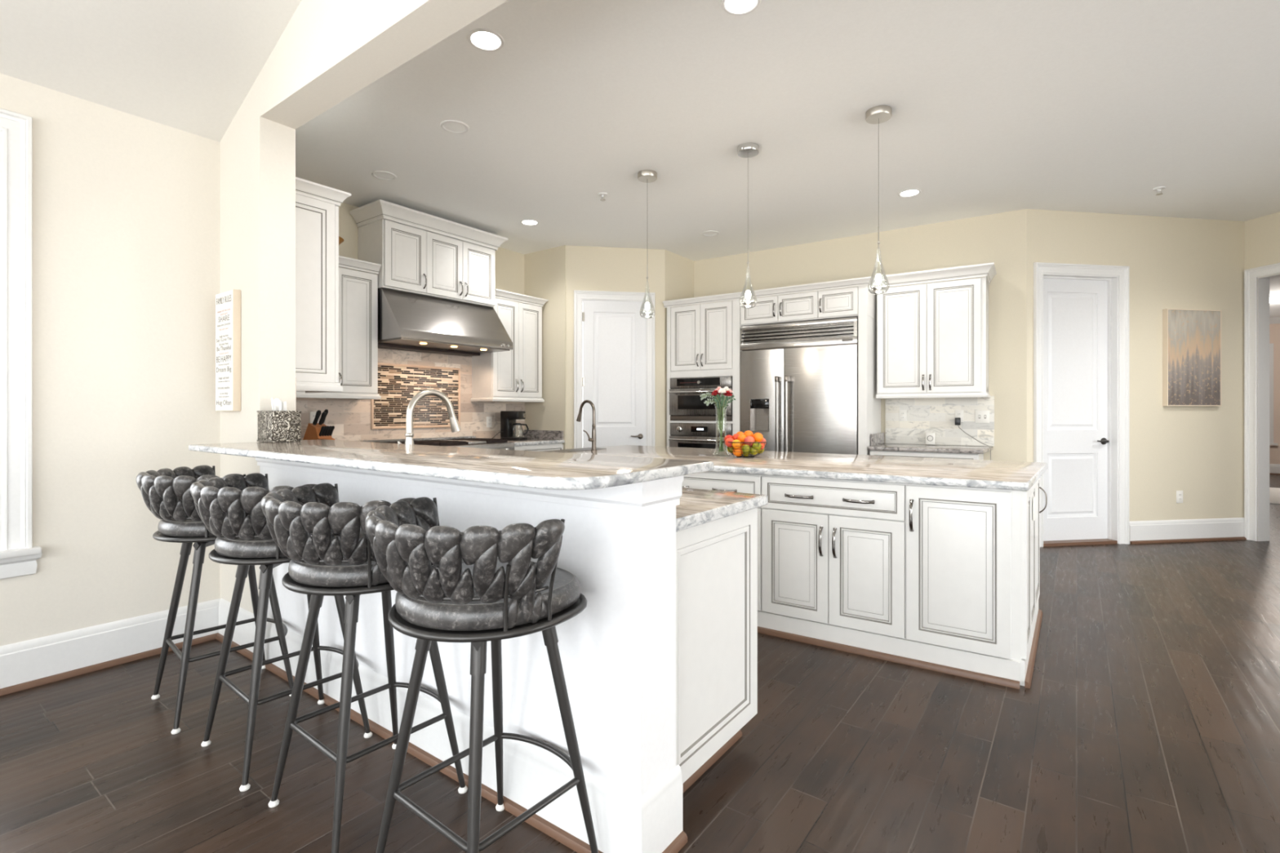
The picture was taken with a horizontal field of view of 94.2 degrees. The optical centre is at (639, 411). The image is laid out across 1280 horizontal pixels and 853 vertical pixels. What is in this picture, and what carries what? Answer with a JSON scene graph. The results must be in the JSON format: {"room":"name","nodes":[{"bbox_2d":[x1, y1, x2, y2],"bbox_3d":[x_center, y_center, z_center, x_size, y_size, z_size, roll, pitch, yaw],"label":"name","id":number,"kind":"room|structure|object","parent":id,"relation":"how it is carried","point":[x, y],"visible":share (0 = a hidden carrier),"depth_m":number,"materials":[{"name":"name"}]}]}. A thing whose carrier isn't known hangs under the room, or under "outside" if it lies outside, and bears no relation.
{"room":"kitchen","nodes":[
{"label":"kitchen","id":0,"kind":"room"},
{"bbox_2d":[0,73,219,646],"bbox_3d":[-3.477,-0.123,1.719,0.120,2.690,3.854,0,0,36],"label":"wall","id":1,"kind":"structure","parent":0,"point":[126,206],"depth_m":2.86,"materials":[{"name":"paint"}]},
{"bbox_2d":[0,107,42,579],"bbox_3d":[-3.637,-0.290,1.455,0.175,2.035,3.080,0,0,36],"label":"window","id":2,"kind":"structure","parent":1,"relation":"in","point":[18,555],"depth_m":2.60,"materials":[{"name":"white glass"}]},
{"bbox_2d":[0,598,220,696],"bbox_3d":[-3.415,1.119,1.673,0.034,0.205,3.854,0,0,36],"label":"baseboard","id":3,"kind":"structure","parent":1,"relation":"attached to","point":[33,663],"depth_m":2.80,"materials":[{"name":"white wood"}]},
{"bbox_2d":[0,0,301,142],"bbox_3d":[-0.689,-2.196,-0.422,7.210,1.578,4.004,0,0,36],"label":"ceiling","id":4,"kind":"structure","parent":0,"point":[189,66],"depth_m":2.68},
{"bbox_2d":[219,0,507,613],"bbox_3d":[0.493,-0.832,1.297,7.020,4.107,0.166,0,0,36],"label":"wall","id":5,"kind":"structure","parent":0,"point":[328,51],"depth_m":2.96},
{"bbox_2d":[215,288,240,411],"bbox_3d":[-2.165,-0.316,3.122,0.235,0.625,0.038,0,0,36],"label":"sign board","id":6,"kind":"object","parent":5,"relation":"attached to","point":[228,304],"visible":1,"depth_m":3.07,"materials":[{"name":"wood"}]},
{"bbox_2d":[338,202,524,302],"bbox_3d":[-2.418,-0.303,5.542,0.120,3.050,3.470,0,0,36],"label":"wall","id":7,"kind":"structure","parent":0,"point":[509,264],"depth_m":6.59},
{"bbox_2d":[296,255,381,399],"bbox_3d":[-2.649,-0.681,4.788,0.392,1.146,1.001,0,0,36],"label":"upper cabinet","id":8,"kind":"object","parent":7,"relation":"attached to","point":[357,290],"visible":0.26,"depth_m":4.94,"materials":[{"name":"wood"}]},
{"bbox_2d":[296,348,524,441],"bbox_3d":[-2.321,-0.157,5.548,0.028,0.930,3.335,0,0,36],"label":"tile backsplash","id":9,"kind":"structure","parent":7,"relation":"attached to","point":[402,374],"depth_m":5.74,"materials":[{"name":"tile"}]},
{"bbox_2d":[309,411,318,423],"bbox_3d":[-2.731,0.057,4.984,0.008,0.116,0.072,0,0,36],"label":"outlet","id":10,"kind":"object","parent":9,"relation":"attached to","point":[312,414],"visible":0.41,"depth_m":4.97,"materials":[{"name":"white plastic"}]},
{"bbox_2d":[486,416,491,427],"bbox_3d":[-1.642,0.112,6.467,0.008,0.116,0.072,0,0,36],"label":"outlet","id":11,"kind":"object","parent":9,"relation":"attached to","point":[488,418],"visible":1,"depth_m":6.46,"materials":[{"name":"white plastic"}]},
{"bbox_2d":[349,199,507,307],"bbox_3d":[-1.956,-1.415,5.646,0.499,0.704,1.376,0,0,36],"label":"upper cabinet","id":12,"kind":"object","parent":7,"relation":"attached to","point":[417,252],"visible":1,"depth_m":5.38,"materials":[{"name":"wood"}]},
{"bbox_2d":[377,288,512,356],"bbox_3d":[-1.881,-0.819,5.597,0.678,0.482,1.215,0,0,36],"label":"range hood","id":13,"kind":"object","parent":7,"relation":"attached to","point":[407,322],"visible":0.99,"depth_m":5.38,"materials":[{"name":"silver metal"}]},
{"bbox_2d":[471,288,548,402],"bbox_3d":[-1.412,-0.681,6.472,0.392,1.146,0.762,0,0,36],"label":"upper cabinet","id":14,"kind":"object","parent":7,"relation":"attached to","point":[515,375],"visible":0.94,"depth_m":6.33,"materials":[{"name":"wood"}]},
{"bbox_2d":[255,457,684,798],"bbox_3d":[-0.884,0.699,2.296,2.356,1.047,0.198,0,0,36],"label":"wall","id":15,"kind":"structure","parent":0,"point":[618,655],"depth_m":1.68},
{"bbox_2d":[188,439,713,489],"bbox_3d":[-0.916,0.161,2.225,2.386,0.028,0.608,0,0,36],"label":"countertop","id":16,"kind":"structure","parent":15,"relation":"on","point":[525,468],"depth_m":1.75,"materials":[{"name":"stone"}]},
{"bbox_2d":[257,397,302,442],"bbox_3d":[-1.770,0.039,2.915,0.168,0.216,0.136,0,0,36],"label":"tissue box","id":17,"kind":"object","parent":16,"relation":"on","point":[279,424],"visible":1,"depth_m":2.87,"materials":[{"name":"metal"}]},
{"bbox_2d":[215,598,687,852],"bbox_3d":[-1.077,1.117,2.444,2.850,0.210,0.216,0,0,36],"label":"baseboard","id":18,"kind":"structure","parent":15,"relation":"attached to","point":[624,822],"depth_m":1.80,"materials":[{"name":"white wood"}]},
{"bbox_2d":[524,244,566,449],"bbox_3d":[-1.045,-0.303,6.761,0.650,3.050,0.120,0,0,36],"label":"wall","id":19,"kind":"structure","parent":0,"point":[544,270],"depth_m":6.65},
{"bbox_2d":[524,430,563,439],"bbox_3d":[-1.091,0.259,6.703,0.605,0.098,0.022,0,0,36],"label":"backsplash upstand","id":20,"kind":"structure","parent":19,"relation":"attached to","point":[538,434],"depth_m":6.67,"materials":[{"name":"stone"}]},
{"bbox_2d":[566,245,664,448],"bbox_3d":[-0.274,-0.303,6.675,1.103,3.050,0.120,0,0,-9],"label":"wall","id":21,"kind":"structure","parent":0,"point":[588,268],"depth_m":6.61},
{"bbox_2d":[573,289,655,448],"bbox_3d":[-0.287,-0.056,6.648,0.905,2.556,0.179,0,0,-9],"label":"door","id":22,"kind":"structure","parent":21,"relation":"in","point":[615,346],"depth_m":6.62,"materials":[{"name":"white wood"}]},
{"bbox_2d":[0,474,1279,852],"bbox_3d":[4.716,1.272,5.407,12.400,0.100,20.100,0,0,36],"label":"floor","id":23,"kind":"structure","parent":0,"point":[1148,721],"depth_m":2.12,"materials":[{"name":"brown wood"}]},
{"bbox_2d":[135,465,293,734],"bbox_3d":[-1.803,0.733,2.526,0.580,0.977,0.518,0,0,39],"label":"bar stool","id":24,"kind":"object","parent":23,"relation":"on","point":[166,492],"visible":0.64,"depth_m":2.35,"materials":[{"name":"leather"}]},
{"bbox_2d":[190,472,372,791],"bbox_3d":[-1.328,0.733,2.184,0.580,0.977,0.518,0,0,36],"label":"bar stool","id":25,"kind":"object","parent":23,"relation":"on","point":[229,508],"visible":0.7,"depth_m":2.00,"materials":[{"name":"leather"}]},
{"bbox_2d":[260,483,467,852],"bbox_3d":[-0.874,0.733,1.856,0.580,0.977,0.518,0,0,35],"label":"bar stool","id":26,"kind":"object","parent":23,"relation":"on","point":[302,521],"visible":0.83,"depth_m":1.68,"materials":[{"name":"leather"}]},
{"bbox_2d":[360,435,514,449],"bbox_3d":[-1.849,0.725,5.580,0.692,0.935,1.225,0,0,36],"label":"range","id":27,"kind":"object","parent":23,"relation":"on","point":[472,442],"visible":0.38,"depth_m":5.64,"materials":[{"name":"silver metal"}]},
{"bbox_2d":[364,497,598,852],"bbox_3d":[-0.416,0.733,1.522,0.580,0.977,0.518,0,0,35],"label":"bar stool","id":28,"kind":"object","parent":23,"relation":"on","point":[478,600],"visible":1,"depth_m":1.35,"materials":[{"name":"leather"}]},
{"bbox_2d":[514,443,563,451],"bbox_3d":[-1.286,0.784,6.395,0.656,0.876,0.725,0,0,36],"label":"base cabinet","id":29,"kind":"object","parent":23,"relation":"on","point":[543,447],"visible":0.02,"depth_m":6.24,"materials":[{"name":"wood"}]},
{"bbox_2d":[507,438,564,445],"bbox_3d":[-1.302,0.326,6.412,0.640,0.036,0.734,0,0,36],"label":"countertop","id":30,"kind":"structure","parent":29,"relation":"on","point":[530,441],"depth_m":6.24,"materials":[{"name":"stone"}]},
{"bbox_2d":[492,411,528,440],"bbox_3d":[-1.400,0.150,6.385,0.326,0.315,0.298,0,0,14],"label":"coffee maker","id":31,"kind":"object","parent":30,"relation":"on","point":[508,419],"visible":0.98,"depth_m":6.36,"materials":[{"name":"black plastic"}]},
{"bbox_2d":[662,292,742,446],"bbox_3d":[0.815,-0.006,6.666,0.910,2.455,0.665,0,0,33],"label":"tall cabinet","id":32,"kind":"object","parent":23,"relation":"on","point":[704,339],"visible":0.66,"depth_m":6.39,"materials":[{"name":"wood"}]},
{"bbox_2d":[668,375,732,421],"bbox_3d":[0.770,-0.139,6.608,0.742,0.473,0.610,0,0,33],"label":"speed oven","id":33,"kind":"object","parent":32,"relation":"in","point":[686,403],"visible":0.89,"depth_m":6.42,"materials":[{"name":"silver metal"}]},
{"bbox_2d":[668,422,732,448],"bbox_3d":[0.770,0.483,6.608,0.742,0.718,0.610,0,0,33],"label":"oven","id":34,"kind":"object","parent":32,"relation":"in","point":[693,435],"visible":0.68,"depth_m":6.41,"materials":[{"name":"silver metal"}]},
{"bbox_2d":[675,507,757,793],"bbox_3d":[-0.638,0.785,2.619,2.220,0.874,0.610,0,0,36],"label":"base cabinet","id":35,"kind":"object","parent":23,"relation":"on","point":[717,560],"visible":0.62,"depth_m":1.97,"materials":[{"name":"wood"}]},
{"bbox_2d":[675,487,768,532],"bbox_3d":[-0.630,0.327,2.624,2.278,0.038,0.627,0,0,36],"label":"countertop","id":36,"kind":"structure","parent":35,"relation":"on","point":[697,507],"depth_m":2.00,"materials":[{"name":"stone"}]},
{"bbox_2d":[397,389,461,444],"bbox_3d":[-1.031,0.100,2.900,0.133,0.417,0.314,0,0,36],"label":"kitchen faucet","id":37,"kind":"object","parent":36,"relation":"on","point":[455,426],"visible":0.72,"depth_m":2.82,"materials":[{"name":"silver metal"}]},
{"bbox_2d":[681,471,762,633],"bbox_3d":[0.666,0.785,3.957,0.740,0.874,1.186,0,0,33],"label":"base cabinet","id":38,"kind":"object","parent":23,"relation":"on","point":[714,481],"visible":0.17,"depth_m":3.36,"materials":[{"name":"wood"}]},
{"bbox_2d":[740,316,857,454],"bbox_3d":[1.669,0.168,6.059,1.172,2.108,0.702,0,0,33],"label":"refrigerator","id":39,"kind":"object","parent":23,"relation":"on","point":[799,380],"visible":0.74,"depth_m":5.80,"materials":[{"name":"silver metal"}]},
{"bbox_2d":[737,276,883,455],"bbox_3d":[1.742,-0.006,6.057,1.307,2.455,0.665,0,0,33],"label":"tall cabinet","id":40,"kind":"object","parent":23,"relation":"on","point":[858,301],"visible":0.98,"depth_m":5.68,"materials":[{"name":"wood"}]},
{"bbox_2d":[760,475,906,664],"bbox_3d":[1.284,0.785,3.552,0.738,0.874,1.186,0,0,33],"label":"base cabinet","id":41,"kind":"object","parent":23,"relation":"on","point":[833,551],"visible":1,"depth_m":3.07,"materials":[{"name":"wood"}]},
{"bbox_2d":[870,450,983,459],"bbox_3d":[2.643,0.789,5.482,0.875,0.866,0.676,0,0,33],"label":"base cabinet","id":42,"kind":"object","parent":23,"relation":"on","point":[887,453],"visible":0.02,"depth_m":5.21,"materials":[{"name":"wood"}]},
{"bbox_2d":[867,443,992,453],"bbox_3d":[2.662,0.337,5.485,0.959,0.034,0.717,0,0,36],"label":"countertop","id":43,"kind":"structure","parent":42,"relation":"on","point":[885,446],"depth_m":5.28,"materials":[{"name":"stone"}]},
{"bbox_2d":[925,432,935,444],"bbox_3d":[2.805,0.262,5.743,0.084,0.115,0.021,0,0,33],"label":"outlet","id":44,"kind":"object","parent":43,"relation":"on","point":[930,437],"visible":1,"depth_m":5.74,"materials":[{"name":"white plastic"}]},
{"bbox_2d":[904,484,1019,688],"bbox_3d":[1.788,0.785,3.220,0.469,0.874,1.186,0,0,33],"label":"base cabinet","id":45,"kind":"object","parent":23,"relation":"on","point":[962,544],"visible":0.99,"depth_m":2.75,"materials":[{"name":"wood"}]},
{"bbox_2d":[1019,477,1047,688],"bbox_3d":[2.063,0.785,3.111,0.080,0.874,1.194,0,0,36],"label":"island end panel","id":46,"kind":"object","parent":23,"relation":"on","point":[1030,616],"visible":0.95,"depth_m":2.82,"materials":[{"name":"wood"}]},
{"bbox_2d":[1269,487,1279,504],"bbox_3d":[9.869,1.216,8.199,3.200,0.012,2.300,0,0,36],"label":"rug","id":47,"kind":"object","parent":23,"relation":"on","point":[1274,493],"visible":0.02,"depth_m":8.54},
{"bbox_3d":[-2.460,0.784,4.797,0.656,0.876,0.700,0,0,36],"label":"base cabinet","id":48,"kind":"object","parent":23,"relation":"on","visible":0},
{"bbox_3d":[-2.129,0.326,4.176,1.955,0.036,1.350,0,0,36],"label":"countertop","id":49,"kind":"structure","parent":48,"relation":"on","visible":0},
{"bbox_2d":[302,422,334,439],"bbox_3d":[-2.591,0.201,4.802,0.220,0.215,0.136,0,0,18],"label":"knife block","id":50,"kind":"object","parent":49,"relation":"on","point":[312,433],"visible":0.36,"depth_m":4.75,"materials":[{"name":"brown wood"}]},
{"bbox_2d":[312,409,320,425],"bbox_3d":[-2.592,0.073,4.752,0.093,0.173,0.031,0,0,18],"label":"kitchen knife","id":51,"kind":"object","parent":50,"relation":"in","point":[318,412],"visible":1,"depth_m":4.74,"materials":[{"name":"black plastic"}]},
{"bbox_2d":[318,411,325,425],"bbox_3d":[-2.581,0.080,4.811,0.086,0.159,0.028,0,0,18],"label":"kitchen knife","id":52,"kind":"object","parent":50,"relation":"in","point":[323,414],"visible":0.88,"depth_m":4.80,"materials":[{"name":"black plastic"}]},
{"bbox_3d":[-0.145,0.785,4.490,1.200,0.874,1.186,0,0,33],"label":"cabinet","id":53,"kind":"object","parent":23,"relation":"on","visible":0},
{"bbox_2d":[544,444,1048,490],"bbox_3d":[0.745,0.330,3.999,3.254,0.037,1.472,0,0,36],"label":"countertop","id":54,"kind":"structure","parent":53,"relation":"on","point":[961,473],"depth_m":3.37,"materials":[{"name":"stone"}]},
{"bbox_2d":[553,447,606,451],"bbox_3d":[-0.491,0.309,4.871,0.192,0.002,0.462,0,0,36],"label":"sink","id":55,"kind":"object","parent":54,"relation":"in","point":[587,448],"visible":1,"depth_m":4.89,"materials":[{"name":"silver metal"}]},
{"bbox_2d":[576,400,596,450],"bbox_3d":[-0.462,0.108,4.779,0.126,0.406,0.241,0,0,-44],"label":"bar faucet","id":56,"kind":"object","parent":54,"relation":"on","point":[593,439],"visible":0.99,"depth_m":4.73,"materials":[{"name":"silver metal"}]},
{"bbox_2d":[713,405,728,456],"bbox_3d":[0.575,0.136,4.212,0.116,0.350,0.116,0,0,36],"label":"vase","id":57,"kind":"object","parent":54,"relation":"on","point":[726,406],"visible":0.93,"depth_m":4.20,"materials":[{"name":"clear glass"}]},
{"bbox_2d":[699,391,722,448],"bbox_3d":[0.504,0.070,4.202,0.166,0.421,0.029,0,0,-1],"label":"leaf sprig","id":58,"kind":"object","parent":57,"relation":"in","point":[707,393],"visible":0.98,"depth_m":4.20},
{"bbox_2d":[703,398,723,450],"bbox_3d":[0.520,0.093,4.185,0.151,0.376,0.030,0,0,-10],"label":"leaf sprig","id":59,"kind":"object","parent":57,"relation":"in","point":[707,402],"visible":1,"depth_m":4.18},
{"bbox_2d":[711,390,722,450],"bbox_3d":[0.540,0.067,4.197,0.071,0.440,0.087,0,0,36],"label":"flower","id":60,"kind":"object","parent":57,"relation":"in","point":[714,393],"visible":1,"depth_m":4.19,"materials":[{"name":"red plant"}]},
{"bbox_2d":[712,393,722,426],"bbox_3d":[0.559,0.077,4.175,0.091,0.407,0.054,0,0,-40],"label":"leaf sprig","id":61,"kind":"object","parent":57,"relation":"in","point":[715,399],"visible":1,"depth_m":4.17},
{"bbox_2d":[717,388,726,444],"bbox_3d":[0.578,0.061,4.178,0.064,0.452,0.067,0,0,36],"label":"flower","id":62,"kind":"object","parent":57,"relation":"in","point":[721,390],"visible":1,"depth_m":4.18,"materials":[{"name":"white plant"}]},
{"bbox_2d":[720,395,728,436],"bbox_3d":[0.592,0.082,4.176,0.060,0.398,0.102,0,0,-5],"label":"leaf sprig","id":63,"kind":"object","parent":57,"relation":"in","point":[722,397],"visible":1,"depth_m":4.16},
{"bbox_2d":[719,394,735,451],"bbox_3d":[0.615,0.080,4.179,0.124,0.402,0.019,0,0,28],"label":"leaf sprig","id":64,"kind":"object","parent":57,"relation":"in","point":[729,400],"visible":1,"depth_m":4.17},
{"bbox_2d":[724,440,767,457],"bbox_3d":[0.725,0.256,4.077,0.290,0.108,0.290,0,0,36],"label":"fruit bowl","id":65,"kind":"object","parent":54,"relation":"on","point":[749,449],"visible":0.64,"depth_m":3.98,"materials":[{"name":"metal"}]},
{"bbox_2d":[724,437,733,447],"bbox_3d":[0.612,0.210,4.042,0.067,0.065,0.067,0,0,26],"label":"peach","id":66,"kind":"object","parent":65,"relation":"in","point":[727,444],"visible":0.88,"depth_m":4.02,"materials":[{"name":"red plant"}]},
{"bbox_2d":[731,439,740,448],"bbox_3d":[0.649,0.218,3.998,0.065,0.064,0.064,0,0,40],"label":"orange","id":67,"kind":"object","parent":65,"relation":"in","point":[734,445],"visible":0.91,"depth_m":3.98,"materials":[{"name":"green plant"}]},
{"bbox_2d":[733,447,742,456],"bbox_3d":[0.664,0.269,4.025,0.072,0.070,0.072,0,1,34],"label":"orange","id":68,"kind":"object","parent":65,"relation":"in","point":[736,454],"visible":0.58,"depth_m":4.00,"materials":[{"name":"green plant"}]},
{"bbox_2d":[737,434,746,442],"bbox_3d":[0.695,0.182,4.047,0.062,0.062,0.063,0,0,-12],"label":"orange","id":69,"kind":"object","parent":65,"relation":"in","point":[741,437],"visible":0.73,"depth_m":4.02,"materials":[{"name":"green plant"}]},
{"bbox_2d":[741,444,751,453],"bbox_3d":[0.713,0.251,3.990,0.061,0.060,0.060,0,0,-7],"label":"lime","id":70,"kind":"object","parent":65,"relation":"in","point":[744,446],"visible":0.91,"depth_m":3.97,"materials":[{"name":"green plant"}]},
{"bbox_2d":[744,435,755,446],"bbox_3d":[0.739,0.199,4.012,0.071,0.068,0.071,0,0,-5],"label":"peach","id":71,"kind":"object","parent":65,"relation":"in","point":[748,439],"visible":0.92,"depth_m":3.99,"materials":[{"name":"red plant"}]},
{"bbox_2d":[752,441,761,450],"bbox_3d":[0.784,0.231,3.986,0.060,0.060,0.061,0,0,-24],"label":"lime","id":72,"kind":"object","parent":65,"relation":"in","point":[755,446],"visible":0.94,"depth_m":3.96,"materials":[{"name":"green plant"}]},
{"bbox_2d":[752,432,763,441],"bbox_3d":[0.801,0.176,4.043,0.071,0.069,0.070,0,0,11],"label":"orange","id":73,"kind":"object","parent":65,"relation":"in","point":[757,437],"visible":0.82,"depth_m":4.02,"materials":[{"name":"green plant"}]},
{"bbox_2d":[664,249,693,446],"bbox_3d":[0.420,-0.303,6.990,0.120,3.050,0.635,0,0,36],"label":"wall","id":74,"kind":"structure","parent":0,"point":[678,269],"depth_m":6.85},
{"bbox_2d":[295,0,1279,317],"bbox_3d":[6.076,-1.878,7.089,12.200,0.100,15.780,0,0,36],"label":"ceiling","id":75,"kind":"structure","parent":0,"point":[997,106],"depth_m":3.70,"materials":[{"name":"paint"}]},
{"bbox_2d":[371,170,396,180],"bbox_3d":[-1.977,-1.825,4.598,0.180,0.006,0.180,0,0,36],"label":"recessed light","id":76,"kind":"object","parent":75,"relation":"in","point":[381,175],"visible":1,"depth_m":4.59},
{"bbox_2d":[440,120,469,133],"bbox_3d":[-1.187,-1.825,3.809,0.180,0.006,0.180,0,0,36],"label":"recessed light","id":77,"kind":"object","parent":75,"relation":"in","point":[455,126],"visible":1,"depth_m":3.80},
{"bbox_2d":[466,27,504,51],"bbox_3d":[-0.757,-1.825,2.921,0.180,0.006,0.180,0,0,36],"label":"recessed light","id":78,"kind":"object","parent":75,"relation":"in","point":[482,38],"visible":1,"depth_m":2.92,"materials":[{"name":"white"}]},
{"bbox_2d":[520,218,539,225],"bbox_3d":[-1.063,-1.825,5.732,0.180,0.006,0.180,0,0,36],"label":"recessed light","id":79,"kind":"object","parent":75,"relation":"in","point":[527,222],"visible":1,"depth_m":5.73,"materials":[{"name":"white"}]},
{"bbox_2d":[637,169,657,318],"bbox_3d":[0.057,-1.272,4.562,0.150,1.112,0.150,0,0,36],"label":"pendant light","id":80,"kind":"object","parent":75,"relation":"hanging from","point":[644,175],"visible":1,"depth_m":4.55,"materials":[{"name":"silver metal"}]},
{"bbox_2d":[702,230,719,235],"bbox_3d":[0.721,-1.825,6.085,0.180,0.006,0.180,0,0,36],"label":"recessed light","id":81,"kind":"object","parent":75,"relation":"in","point":[711,233],"visible":1,"depth_m":6.08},
{"bbox_2d":[720,0,761,15],"bbox_3d":[0.450,-1.825,2.648,0.180,0.006,0.180,0,0,36],"label":"recessed light","id":82,"kind":"object","parent":75,"relation":"in","point":[735,7],"visible":1,"depth_m":2.67,"materials":[{"name":"white"}]},
{"bbox_2d":[737,142,759,308],"bbox_3d":[0.748,-1.272,4.109,0.150,1.112,0.150,0,0,36],"label":"pendant light","id":83,"kind":"object","parent":75,"relation":"hanging from","point":[749,149],"visible":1,"depth_m":4.10,"materials":[{"name":"silver metal"}]},
{"bbox_2d":[865,105,892,294],"bbox_3d":[1.452,-1.272,3.617,0.150,1.112,0.150,0,0,36],"label":"pendant light","id":84,"kind":"object","parent":75,"relation":"hanging from","point":[877,114],"visible":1,"depth_m":3.60,"materials":[{"name":"silver metal"}]},
{"bbox_2d":[897,188,920,197],"bbox_3d":[2.249,-1.825,4.962,0.180,0.006,0.180,0,0,36],"label":"recessed light","id":85,"kind":"object","parent":75,"relation":"in","point":[912,192],"visible":1,"depth_m":4.96,"materials":[{"name":"white"}]},
{"bbox_2d":[1152,186,1165,195],"bbox_3d":[4.244,-1.802,4.856,0.080,0.052,0.080,0,0,36],"label":"sprinkler","id":86,"kind":"object","parent":75,"relation":"attached to","point":[1157,188],"visible":1,"depth_m":4.85,"materials":[{"name":"silver metal"}]},
{"bbox_2d":[1269,297,1279,302],"bbox_3d":[10.265,-1.798,9.583,0.340,0.059,0.340,0,0,36],"label":"flush ceiling light","id":87,"kind":"object","parent":75,"relation":"attached to","point":[1273,300],"visible":0.57,"depth_m":9.51,"materials":[{"name":"white"}]},
{"bbox_2d":[693,208,1026,462],"bbox_3d":[2.103,-0.303,6.332,3.383,3.050,0.120,0,0,33],"label":"wall","id":88,"kind":"structure","parent":0,"point":[998,238],"depth_m":5.70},
{"bbox_2d":[871,432,884,445],"bbox_3d":[2.313,0.264,5.780,0.023,0.110,0.500,0,0,33],"label":"backsplash upstand","id":89,"kind":"structure","parent":88,"relation":"attached to","point":[877,438],"depth_m":5.71,"materials":[{"name":"stone"}]},
{"bbox_2d":[873,262,996,398],"bbox_3d":[2.750,-0.703,5.553,0.977,1.154,0.464,0,0,33],"label":"upper cabinet","id":90,"kind":"object","parent":88,"relation":"attached to","point":[932,339],"visible":0.99,"depth_m":5.40,"materials":[{"name":"wood"}]},
{"bbox_2d":[885,396,994,446],"bbox_3d":[2.875,0.089,5.745,0.945,0.460,0.010,0,0,33],"label":"tile backsplash","id":91,"kind":"structure","parent":88,"relation":"attached to","point":[936,415],"depth_m":5.73,"materials":[{"name":"stone"}]},
{"bbox_2d":[898,409,906,421],"bbox_3d":[2.612,0.037,5.905,0.072,0.116,0.009,0,0,33],"label":"outlet","id":92,"kind":"object","parent":91,"relation":"attached to","point":[902,413],"visible":1,"depth_m":5.90,"materials":[{"name":"white plastic"}]},
{"bbox_2d":[955,409,963,422],"bbox_3d":[3.026,0.042,5.633,0.072,0.116,0.009,0,0,33],"label":"outlet","id":93,"kind":"object","parent":91,"relation":"attached to","point":[958,413],"visible":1,"depth_m":5.63,"materials":[{"name":"white plastic"}]},
{"bbox_2d":[955,417,991,460],"bbox_3d":[3.064,0.255,5.461,0.056,0.395,0.396,0,0,-20],"label":"charger","id":94,"kind":"object","parent":91,"relation":"attached to","point":[957,420],"visible":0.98,"depth_m":5.60,"materials":[{"name":"black plastic"}]},
{"bbox_2d":[975,410,989,422],"bbox_3d":[3.183,0.047,5.527,0.116,0.116,0.014,0,0,33],"label":"light switch","id":95,"kind":"object","parent":91,"relation":"attached to","point":[981,416],"visible":1,"depth_m":5.53,"materials":[{"name":"white plastic"}]},
{"bbox_2d":[1032,496,1035,520],"bbox_3d":[2.012,0.494,3.035,0.008,0.115,0.075,0,0,36],"label":"outlet plate","id":96,"kind":"object","parent":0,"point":[1033,497],"depth_m":3.01,"materials":[{"name":"white plastic"}]},
{"bbox_2d":[1026,208,1244,521],"bbox_3d":[4.636,-0.303,5.591,2.350,3.050,0.120,0,0,-9],"label":"wall","id":97,"kind":"structure","parent":0,"point":[1177,263],"depth_m":5.58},
{"bbox_2d":[1033,262,1128,546],"bbox_3d":[4.025,-0.061,5.485,0.972,2.566,0.155,0,0,-9],"label":"door","id":98,"kind":"structure","parent":97,"relation":"in","point":[1081,312],"depth_m":5.51,"materials":[{"name":"white wood"}]},
{"bbox_2d":[1176,490,1182,502],"bbox_3d":[5.081,0.802,5.594,0.072,0.116,0.008,0,0,-9],"label":"outlet","id":99,"kind":"object","parent":97,"relation":"attached to","point":[1179,493],"visible":1,"depth_m":5.59,"materials":[{"name":"white plastic"}]},
{"bbox_2d":[1128,517,1246,544],"bbox_3d":[5.172,1.119,5.595,1.290,0.205,0.034,0,0,-9],"label":"baseboard","id":100,"kind":"structure","parent":97,"relation":"attached to","point":[1209,529],"depth_m":5.59,"materials":[{"name":"white wood"}]},
{"bbox_2d":[1162,308,1222,406],"bbox_3d":[5.197,-0.505,5.592,0.600,0.905,0.043,0,0,-9],"label":"painting","id":101,"kind":"object","parent":97,"relation":"attached to","point":[1192,339],"visible":1,"depth_m":5.57},
{"bbox_2d":[1244,262,1279,541],"bbox_3d":[5.981,-0.068,4.998,0.190,2.580,1.429,0,0,-9],"label":"door frame","id":102,"kind":"structure","parent":97,"relation":"attached to","point":[1251,275],"depth_m":5.62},
{"bbox_2d":[1244,211,1279,541],"bbox_3d":[6.068,-0.303,4.433,0.130,3.050,2.602,0,0,-9],"label":"wall","id":103,"kind":"structure","parent":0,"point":[1261,234],"depth_m":5.57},
{"bbox_2d":[1269,323,1279,464],"bbox_3d":[9.001,-0.303,7.440,7.600,3.050,10.850,0,0,36],"label":"wall","id":104,"kind":"structure","parent":0,"point":[1274,329],"depth_m":11.53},
{"bbox_2d":[1269,343,1277,445],"bbox_3d":[11.765,-0.338,11.912,1.400,1.980,0.070,0,0,36],"label":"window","id":105,"kind":"structure","parent":104,"relation":"in","point":[1271,345],"depth_m":11.54,"materials":[{"name":"white"}]},
{"bbox_2d":[1269,463,1279,475],"bbox_3d":[12.114,1.119,11.678,7.300,0.205,0.034,0,0,36],"label":"baseboard","id":106,"kind":"structure","parent":104,"relation":"attached to","point":[1274,469],"depth_m":11.53,"materials":[{"name":"white wood"}]},
{"bbox_2d":[1269,316,1279,324],"bbox_3d":[12.098,-1.768,11.655,7.300,0.119,0.090,0,0,36],"label":"crown molding","id":107,"kind":"structure","parent":104,"relation":"attached to","point":[1275,320],"depth_m":11.51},
{"bbox_3d":[-2.908,-0.303,3.795,1.420,3.050,0.166,0,0,36],"label":"wall","id":108,"kind":"structure","parent":0,"visible":0},
{"bbox_2d":[295,177,351,392],"bbox_3d":[-2.494,-0.703,3.844,1.668,1.170,0.395,0,0,36],"label":"upper cabinet","id":109,"kind":"object","parent":108,"relation":"attached to","point":[317,205],"visible":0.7,"depth_m":3.40,"materials":[{"name":"wood"}]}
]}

